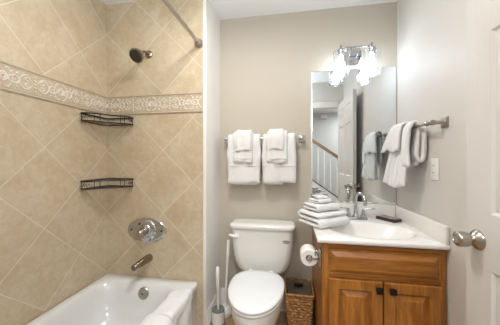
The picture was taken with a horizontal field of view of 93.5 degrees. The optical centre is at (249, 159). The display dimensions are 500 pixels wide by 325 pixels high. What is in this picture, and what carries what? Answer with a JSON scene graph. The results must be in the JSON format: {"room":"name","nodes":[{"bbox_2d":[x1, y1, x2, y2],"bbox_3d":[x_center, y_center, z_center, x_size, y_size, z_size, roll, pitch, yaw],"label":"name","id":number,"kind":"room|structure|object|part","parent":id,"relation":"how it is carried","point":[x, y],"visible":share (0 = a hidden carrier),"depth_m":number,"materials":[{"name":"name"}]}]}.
{"room":"bathroom","nodes":[
{"label":"bathroom","id":0,"kind":"room"},
{"bbox_2d":[0,0,106,324],"bbox_3d":[-1.276,0.015,1.266,0.100,2.470,2.085,0,0,10],"label":"wall","id":1,"kind":"structure","parent":0,"point":[53,231],"depth_m":1.40,"materials":[{"name":"tile"}]},
{"bbox_2d":[0,60,106,115],"bbox_3d":[-1.248,-0.423,1.109,0.014,0.150,1.498,0,0,10],"label":"trim","id":2,"kind":"structure","parent":1,"relation":"attached to","point":[15,79],"depth_m":1.39,"materials":[{"name":"tile"}]},
{"bbox_2d":[107,0,202,324],"bbox_3d":[-0.696,0.015,1.950,0.814,2.470,0.341,0,0,10],"label":"wall","id":3,"kind":"structure","parent":0,"point":[162,153],"depth_m":1.78,"materials":[{"name":"tile"}]},
{"bbox_2d":[80,178,133,189],"bbox_3d":[-1.025,0.172,1.703,0.241,0.063,0.250,0,0,10],"label":"caddy","id":4,"kind":"object","parent":3,"relation":"attached to","point":[102,179],"visible":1,"depth_m":1.71,"materials":[{"name":"black metal"}]},
{"bbox_3d":[-1.025,0.146,1.703,0.241,0.010,0.250,0,0,10],"label":"rail","id":5,"kind":"part","parent":4,"relation":"part of","materials":[{"name":"black metal"}]},
{"bbox_3d":[-1.025,0.200,1.703,0.239,0.008,0.248,0,0,10],"label":"rail","id":6,"kind":"part","parent":4,"relation":"part of","materials":[{"name":"black metal"}]},
{"bbox_2d":[81,112,133,125],"bbox_3d":[-1.025,-0.297,1.703,0.241,0.061,0.250,0,0,10],"label":"caddy","id":7,"kind":"object","parent":3,"relation":"attached to","point":[84,113],"visible":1,"depth_m":1.72,"materials":[{"name":"black metal"}]},
{"bbox_3d":[-1.025,-0.270,1.703,0.239,0.008,0.248,0,0,10],"label":"rail","id":8,"kind":"part","parent":7,"relation":"part of","materials":[{"name":"black metal"}]},
{"bbox_3d":[-1.025,-0.322,1.703,0.241,0.010,0.250,0,0,10],"label":"rail","id":9,"kind":"part","parent":7,"relation":"part of","materials":[{"name":"black metal"}]},
{"bbox_2d":[129,48,152,62],"bbox_3d":[-0.789,-0.761,1.702,0.100,0.142,0.178,0,0,10],"label":"shower head","id":10,"kind":"object","parent":3,"relation":"attached to","point":[137,55],"visible":1,"depth_m":1.65},
{"bbox_2d":[131,254,152,272],"bbox_3d":[-0.783,0.750,1.708,0.066,0.076,0.165,0,0,10],"label":"tub spout","id":11,"kind":"object","parent":3,"relation":"attached to","point":[147,258],"visible":1,"depth_m":1.68,"materials":[{"name":"silver metal"}]},
{"bbox_2d":[128,218,165,242],"bbox_3d":[-0.795,0.534,1.736,0.320,0.190,0.112,0,0,10],"label":"shower valve","id":12,"kind":"object","parent":3,"relation":"attached to","point":[148,230],"visible":1,"depth_m":1.77,"materials":[{"name":"silver metal"}]},
{"bbox_2d":[107,92,202,114],"bbox_3d":[-0.734,-0.423,1.779,0.791,0.150,0.014,0,0,10],"label":"trim","id":13,"kind":"structure","parent":3,"relation":"attached to","point":[188,102],"depth_m":1.77,"materials":[{"name":"tile"}]},
{"bbox_2d":[203,0,205,324],"bbox_3d":[-0.330,0.015,1.710,0.026,2.470,0.008,0,0,10],"label":"trim","id":14,"kind":"structure","parent":3,"relation":"attached to","point":[204,1],"depth_m":1.71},
{"bbox_2d":[206,0,219,311],"bbox_3d":[-0.292,0.015,1.881,0.004,2.470,0.341,0,0,10],"label":"wall","id":15,"kind":"structure","parent":0,"point":[212,19],"depth_m":1.85,"materials":[{"name":"white paint"}]},
{"bbox_2d":[206,288,220,324],"bbox_3d":[-0.282,1.180,1.879,0.016,0.140,0.341,0,0,10],"label":"baseboard","id":16,"kind":"structure","parent":15,"relation":"attached to","point":[214,302],"depth_m":1.78,"materials":[{"name":"white wood"}]},
{"bbox_2d":[102,0,397,19],"bbox_3d":[0.299,-1.260,-0.267,3.721,0.080,4.575,0,0,10],"label":"ceiling","id":17,"kind":"structure","parent":0,"point":[225,9],"depth_m":1.85,"materials":[{"name":"white paint"}]},
{"bbox_2d":[225,311,314,324],"bbox_3d":[0.299,1.290,-0.267,3.721,0.080,4.575,0,0,10],"label":"floor","id":18,"kind":"structure","parent":0,"point":[282,320],"depth_m":1.83,"materials":[{"name":"beige tile"}]},
{"bbox_2d":[26,274,196,324],"bbox_3d":[-0.879,1.069,1.036,0.753,0.361,1.516,0,0,10],"label":"bathtub","id":19,"kind":"object","parent":18,"relation":"on","point":[113,299],"visible":0.92,"depth_m":1.65,"materials":[{"name":"white ceramic"}]},
{"bbox_3d":[-0.760,0.951,1.676,0.082,0.081,0.028,0,0,10],"label":"overflow plate","id":20,"kind":"part","parent":19,"relation":"part of","materials":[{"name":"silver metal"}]},
{"bbox_2d":[139,313,172,324],"bbox_3d":[-0.535,0.993,1.175,0.202,0.297,0.277,0,0,10],"label":"bath towel","id":21,"kind":"object","parent":19,"relation":"on","point":[153,318],"visible":1,"depth_m":1.25,"materials":[{"name":"white fabric"}]},
{"bbox_2d":[153,288,192,324],"bbox_3d":[-0.499,1.010,1.462,0.220,0.298,0.291,0,0,10],"label":"bath towel","id":22,"kind":"object","parent":19,"relation":"on","point":[177,305],"visible":0.81,"depth_m":1.44,"materials":[{"name":"white fabric"}]},
{"bbox_2d":[211,305,224,324],"bbox_3d":[-0.239,1.183,1.766,0.106,0.135,0.106,0,0,10],"label":"brush holder","id":23,"kind":"object","parent":18,"relation":"on","point":[218,316],"visible":0.94,"depth_m":1.73,"materials":[{"name":"white plastic"}]},
{"bbox_2d":[216,266,219,309],"bbox_3d":[-0.238,1.011,1.767,0.073,0.409,0.073,0,0,10],"label":"toilet brush","id":24,"kind":"object","parent":23,"relation":"in","point":[217,267],"visible":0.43,"depth_m":1.76,"materials":[{"name":"white plastic"}]},
{"bbox_2d":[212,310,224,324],"bbox_3d":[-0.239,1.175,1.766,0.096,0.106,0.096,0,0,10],"label":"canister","id":25,"kind":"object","parent":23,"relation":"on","point":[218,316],"depth_m":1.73,"materials":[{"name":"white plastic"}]},
{"bbox_2d":[222,238,231,317],"bbox_3d":[-0.201,0.945,1.911,0.124,0.609,0.124,0,0,10],"label":"plunger","id":26,"kind":"object","parent":18,"relation":"on","point":[228,313],"visible":0.7,"depth_m":1.91,"materials":[{"name":"white plastic"}]},
{"bbox_2d":[228,218,294,324],"bbox_3d":[0.057,0.870,1.610,0.508,0.760,0.739,0,0,10],"label":"toilet","id":27,"kind":"object","parent":18,"relation":"on","point":[262,248],"visible":1,"depth_m":1.75,"materials":[{"name":"white ceramic"}]},
{"bbox_3d":[0.036,0.839,1.485,0.356,0.018,0.480,0,0,10],"label":"seat","id":28,"kind":"part","parent":27,"relation":"part of","materials":[{"name":"plastic"}]},
{"bbox_3d":[0.036,0.815,1.486,0.360,0.024,0.488,0,0,10],"label":"lid","id":29,"kind":"part","parent":27,"relation":"part of","materials":[{"name":"plastic"}]},
{"bbox_3d":[0.045,1.050,1.542,0.352,0.400,0.584,0,0,10],"label":"bowl","id":30,"kind":"part","parent":27,"relation":"part of","materials":[{"name":"white ceramic"}]},
{"bbox_3d":[0.102,0.707,1.872,0.480,0.343,0.192,0,0,10],"label":"tank","id":31,"kind":"part","parent":27,"relation":"part of","materials":[{"name":"white ceramic"}]},
{"bbox_3d":[0.102,0.512,1.870,0.508,0.044,0.212,0,0,10],"label":"tank lid","id":32,"kind":"part","parent":27,"relation":"part of","materials":[{"name":"white ceramic"}]},
{"bbox_2d":[284,277,314,324],"bbox_3d":[0.374,1.105,1.798,0.214,0.280,0.250,0,0,10],"label":"wicker basket","id":33,"kind":"object","parent":18,"relation":"on","point":[299,293],"visible":1,"depth_m":1.70,"materials":[{"name":"brown wicker"}]},
{"bbox_2d":[312,228,445,324],"bbox_3d":[0.764,0.858,1.549,0.628,0.784,0.632,0,0,10],"label":"vanity cabinet","id":34,"kind":"object","parent":18,"relation":"on","point":[353,284],"visible":0.83,"depth_m":1.27,"materials":[{"name":"brown wood"}]},
{"bbox_2d":[307,247,320,266],"bbox_3d":[0.380,0.568,1.414,0.083,0.105,0.155,0,0,10],"label":"toilet roll holder","id":35,"kind":"object","parent":34,"relation":"attached to","point":[309,257],"visible":0.81,"depth_m":1.35,"materials":[{"name":"silver metal"}]},
{"bbox_2d":[300,244,317,265],"bbox_3d":[0.356,0.576,1.429,0.098,0.098,0.100,0,0,10],"label":"toilet roll","id":36,"kind":"object","parent":35,"relation":"on","point":[307,249],"visible":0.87,"depth_m":1.38,"materials":[{"name":"white paper"}]},
{"bbox_3d":[0.410,0.568,1.376,0.012,0.105,0.044,0,0,10],"label":"plate","id":37,"kind":"part","parent":35,"relation":"part of","materials":[{"name":"silver metal"}]},
{"bbox_3d":[0.580,0.896,1.298,0.280,0.468,0.018,0,0,10],"label":"door","id":38,"kind":"part","parent":34,"relation":"part of","materials":[{"name":"brown wood"}]},
{"bbox_3d":[0.692,0.697,1.256,0.032,0.032,0.030,0,0,10],"label":"knob","id":39,"kind":"part","parent":34,"relation":"part of","materials":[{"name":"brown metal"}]},
{"bbox_2d":[312,203,449,249],"bbox_3d":[0.754,0.458,1.563,0.660,0.229,0.612,0,0,10],"label":"countertop","id":40,"kind":"structure","parent":34,"relation":"on","point":[415,230],"depth_m":1.49,"materials":[{"name":"white stone"}]},
{"bbox_2d":[298,209,349,228],"bbox_3d":[0.508,0.392,1.629,0.274,0.096,0.242,0,0,-26],"label":"folded towel","id":41,"kind":"object","parent":40,"relation":"on","point":[330,218],"visible":0.89,"depth_m":1.55,"materials":[{"name":"white fabric"}]},
{"bbox_2d":[303,202,339,211],"bbox_3d":[0.498,0.320,1.641,0.200,0.049,0.168,0,0,-24],"label":"folded towel","id":42,"kind":"object","parent":41,"relation":"on","point":[317,207],"visible":0.92,"depth_m":1.58,"materials":[{"name":"white fabric"}]},
{"bbox_2d":[308,198,331,203],"bbox_3d":[0.491,0.281,1.643,0.126,0.029,0.116,0,0,-31],"label":"folded towel","id":43,"kind":"object","parent":42,"relation":"on","point":[314,200],"visible":0.94,"depth_m":1.61,"materials":[{"name":"white fabric"}]},
{"bbox_2d":[312,195,327,198],"bbox_3d":[0.489,0.257,1.647,0.086,0.021,0.086,0,0,-20],"label":"folded towel","id":44,"kind":"object","parent":43,"relation":"on","point":[313,196],"visible":1,"depth_m":1.62,"materials":[{"name":"white fabric"}]},
{"bbox_2d":[340,192,374,219],"bbox_3d":[0.784,0.336,1.736,0.224,0.209,0.144,0,0,42],"label":"sink faucet","id":45,"kind":"object","parent":40,"relation":"on","point":[355,216],"visible":0.91,"depth_m":1.73,"materials":[{"name":"silver metal"}]},
{"bbox_3d":[0.787,0.431,1.750,0.164,0.018,0.052,0,0,10],"label":"plate","id":46,"kind":"part","parent":45,"relation":"part of","materials":[{"name":"silver metal"}]},
{"bbox_3d":[0.796,0.310,1.695,0.025,0.159,0.136,0,0,-8],"label":"spout","id":47,"kind":"part","parent":45,"relation":"part of","materials":[{"name":"silver metal"}]},
{"bbox_3d":[0.840,0.392,1.741,0.044,0.064,0.044,0,0,10],"label":"handle post","id":48,"kind":"part","parent":45,"relation":"part of","materials":[{"name":"silver metal"}]},
{"bbox_2d":[376,215,401,222],"bbox_3d":[1.011,0.428,1.716,0.082,0.024,0.146,0,0,-24],"label":"soap dish","id":49,"kind":"object","parent":40,"relation":"on","point":[381,217],"visible":1,"depth_m":1.69,"materials":[{"name":"brown paint"}]},
{"bbox_3d":[0.719,0.651,1.286,0.556,0.017,0.005,0,0,10],"label":"rail","id":50,"kind":"part","parent":34,"relation":"part of","materials":[{"name":"brown wood"}]},
{"bbox_3d":[0.719,0.480,1.286,0.556,0.029,0.005,0,0,10],"label":"rail","id":51,"kind":"part","parent":34,"relation":"part of","materials":[{"name":"brown wood"}]},
{"bbox_3d":[0.720,0.570,1.272,0.564,0.143,0.022,0,0,10],"label":"drawer","id":52,"kind":"part","parent":34,"relation":"part of","materials":[{"name":"brown wood"}]},
{"bbox_3d":[0.758,0.697,1.245,0.032,0.032,0.030,0,0,10],"label":"knob","id":53,"kind":"part","parent":34,"relation":"part of","materials":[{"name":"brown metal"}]},
{"bbox_3d":[0.861,0.896,1.250,0.278,0.468,0.018,0,0,10],"label":"door","id":54,"kind":"part","parent":34,"relation":"part of","materials":[{"name":"brown wood"}]},
{"bbox_2d":[220,2,396,312],"bbox_3d":[0.090,0.015,2.039,2.332,2.470,0.100,0,0,10],"label":"wall","id":55,"kind":"structure","parent":0,"point":[267,62],"depth_m":1.96,"materials":[{"name":"beige paint"}]},
{"bbox_2d":[221,288,286,311],"bbox_3d":[0.127,1.180,1.974,0.759,0.140,0.016,0,0,10],"label":"baseboard","id":56,"kind":"structure","parent":55,"relation":"attached to","point":[283,308],"depth_m":2.02,"materials":[{"name":"white wood"}]},
{"bbox_2d":[224,135,304,142],"bbox_3d":[0.109,-0.175,1.944,0.682,0.052,0.080,0,0,10],"label":"towel bar","id":57,"kind":"object","parent":55,"relation":"attached to","point":[301,138],"visible":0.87,"depth_m":1.92,"materials":[{"name":"silver metal"}]},
{"bbox_2d":[227,134,260,184],"bbox_3d":[-0.046,-0.006,1.939,0.286,0.421,0.097,0,0,10],"label":"hanging towel","id":58,"kind":"object","parent":57,"relation":"hanging from","point":[248,173],"visible":0.7,"depth_m":1.90,"materials":[{"name":"white fabric"}]},
{"bbox_2d":[233,132,253,163],"bbox_3d":[-0.050,-0.099,1.938,0.170,0.272,0.133,0,0,10],"label":"towel","id":59,"kind":"object","parent":58,"relation":"on","point":[239,157],"visible":0.45,"depth_m":1.88,"materials":[{"name":"white fabric"}]},
{"bbox_2d":[235,130,252,151],"bbox_3d":[-0.042,-0.158,1.937,0.131,0.182,0.155,0,0,10],"label":"hanging towel","id":60,"kind":"object","parent":59,"relation":"on","point":[243,141],"visible":0.91,"depth_m":1.87,"materials":[{"name":"white fabric"}]},
{"bbox_2d":[262,133,295,184],"bbox_3d":[0.232,-0.010,1.889,0.274,0.416,0.096,0,0,10],"label":"hanging towel","id":61,"kind":"object","parent":57,"relation":"hanging from","point":[273,174],"visible":0.52,"depth_m":1.85,"materials":[{"name":"white fabric"}]},
{"bbox_2d":[266,130,287,164],"bbox_3d":[0.221,-0.100,1.892,0.169,0.274,0.133,0,0,10],"label":"towel","id":62,"kind":"object","parent":61,"relation":"on","point":[275,156],"visible":0.58,"depth_m":1.84,"materials":[{"name":"white fabric"}]},
{"bbox_2d":[269,129,283,149],"bbox_3d":[0.214,-0.164,1.893,0.117,0.176,0.158,0,0,10],"label":"hanging towel","id":63,"kind":"object","parent":62,"relation":"on","point":[276,140],"visible":0.98,"depth_m":1.82,"materials":[{"name":"white fabric"}]},
{"bbox_2d":[311,66,395,203],"bbox_3d":[0.810,-0.189,1.860,0.634,1.062,0.008,0,0,10],"label":"vanity mirror","id":64,"kind":"object","parent":55,"relation":"attached to","point":[353,114],"visible":0.78,"depth_m":1.86,"materials":[{"name":"silver mirror"}]},
{"bbox_2d":[333,42,380,75],"bbox_3d":[0.801,-0.756,1.785,0.335,0.240,0.161,0,0,10],"label":"vanity light","id":65,"kind":"object","parent":55,"relation":"attached to","point":[351,58],"visible":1,"depth_m":1.77,"materials":[{"name":"silver metal"}]},
{"bbox_2d":[337,49,344,56],"bbox_3d":[0.689,-0.807,1.781,0.056,0.055,0.056,0,0,10],"label":"socket","id":66,"kind":"object","parent":65,"relation":"attached to","point":[340,52],"depth_m":1.76,"materials":[{"name":"silver metal"}]},
{"bbox_3d":[0.689,-0.723,1.781,0.062,0.123,0.062,0,0,10],"label":"bulb","id":67,"kind":"part","parent":65,"relation":"part of","materials":[{"name":"white glass"}]},
{"bbox_3d":[0.811,-0.802,1.854,0.124,0.115,0.022,0,0,10],"label":"plate","id":68,"kind":"part","parent":65,"relation":"part of","materials":[{"name":"silver metal"}]},
{"bbox_2d":[368,46,375,55],"bbox_3d":[0.905,-0.807,1.744,0.056,0.055,0.056,0,0,10],"label":"socket","id":69,"kind":"object","parent":65,"relation":"attached to","point":[371,49],"depth_m":1.73,"materials":[{"name":"silver metal"}]},
{"bbox_3d":[0.905,-0.723,1.744,0.062,0.123,0.062,0,0,10],"label":"bulb","id":70,"kind":"part","parent":65,"relation":"part of","materials":[{"name":"white glass"}]},
{"bbox_2d":[338,203,394,216],"bbox_3d":[0.794,0.393,1.857,0.640,0.099,0.020,0,0,10],"label":"backsplash","id":71,"kind":"structure","parent":55,"relation":"attached to","point":[380,209],"depth_m":1.82,"materials":[{"name":"white stone"}]},
{"bbox_2d":[397,0,465,324],"bbox_3d":[1.014,0.015,0.823,0.100,2.470,1.985,0,0,10],"label":"wall","id":72,"kind":"structure","parent":0,"point":[431,34],"depth_m":1.29,"materials":[{"name":"beige paint"}]},
{"bbox_2d":[412,116,448,128],"bbox_3d":[1.038,-0.200,1.503,0.083,0.060,0.566,0,0,10],"label":"towel bar","id":73,"kind":"object","parent":72,"relation":"attached to","point":[444,122],"visible":0.59,"depth_m":1.24,"materials":[{"name":"silver metal"}]},
{"bbox_2d":[381,121,409,152],"bbox_3d":[1.008,-0.150,1.613,0.126,0.199,0.281,0,0,10],"label":"towel","id":74,"kind":"object","parent":73,"relation":"hanging from","point":[392,143],"visible":0.56,"depth_m":1.56,"materials":[{"name":"white fabric"}]},
{"bbox_2d":[382,124,418,187],"bbox_3d":[0.997,-0.025,1.575,0.114,0.419,0.322,0,0,10],"label":"towel","id":75,"kind":"object","parent":73,"relation":"hanging from","point":[395,176],"visible":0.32,"depth_m":1.53,"materials":[{"name":"white fabric"}]},
{"bbox_2d":[401,120,426,166],"bbox_3d":[0.993,-0.097,1.425,0.120,0.286,0.094,0,0,10],"label":"towel","id":76,"kind":"object","parent":73,"relation":"hanging from","point":[418,150],"visible":0.98,"depth_m":1.41,"materials":[{"name":"white fabric"}]},
{"bbox_3d":[1.030,-0.200,1.244,0.010,0.060,0.054,0,0,10],"label":"wall plate","id":77,"kind":"part","parent":73,"relation":"part of","materials":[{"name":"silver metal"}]},
{"bbox_2d":[430,158,438,180],"bbox_3d":[1.046,0.052,1.334,0.010,0.124,0.076,0,0,10],"label":"outlet","id":78,"kind":"object","parent":72,"relation":"attached to","point":[434,162],"visible":1,"depth_m":1.32,"materials":[{"name":"white plastic"}]},
{"bbox_2d":[432,162,435,175],"bbox_3d":[1.044,0.052,1.334,0.004,0.076,0.038,0,0,10],"label":"receptacle","id":79,"kind":"object","parent":78,"relation":"attached to","point":[433,163],"depth_m":1.33,"materials":[{"name":"white plastic"}]},
{"bbox_2d":[452,0,499,324],"bbox_3d":[0.817,0.214,0.525,0.171,2.048,0.885,0,0,10],"label":"door","id":80,"kind":"structure","parent":72,"relation":"in","point":[481,238],"depth_m":0.88,"materials":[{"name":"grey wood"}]},
{"bbox_3d":[0.825,0.305,0.907,0.059,0.058,0.058,0,0,10],"label":"knob","id":81,"kind":"part","parent":80,"relation":"part of","materials":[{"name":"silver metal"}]},
{"bbox_3d":[-0.292,0.015,0.101,2.232,2.470,0.120,0,0,10],"label":"wall","id":82,"kind":"structure","parent":0,"visible":0},
{"bbox_2d":[162,0,202,47],"bbox_3d":[-0.501,-0.850,0.966,0.062,0.062,1.516,0,0,10],"label":"shower curtain rod","id":83,"kind":"object","parent":82,"relation":"attached to","point":[198,43],"visible":1,"depth_m":1.46,"materials":[{"name":"silver metal"}]}
]}

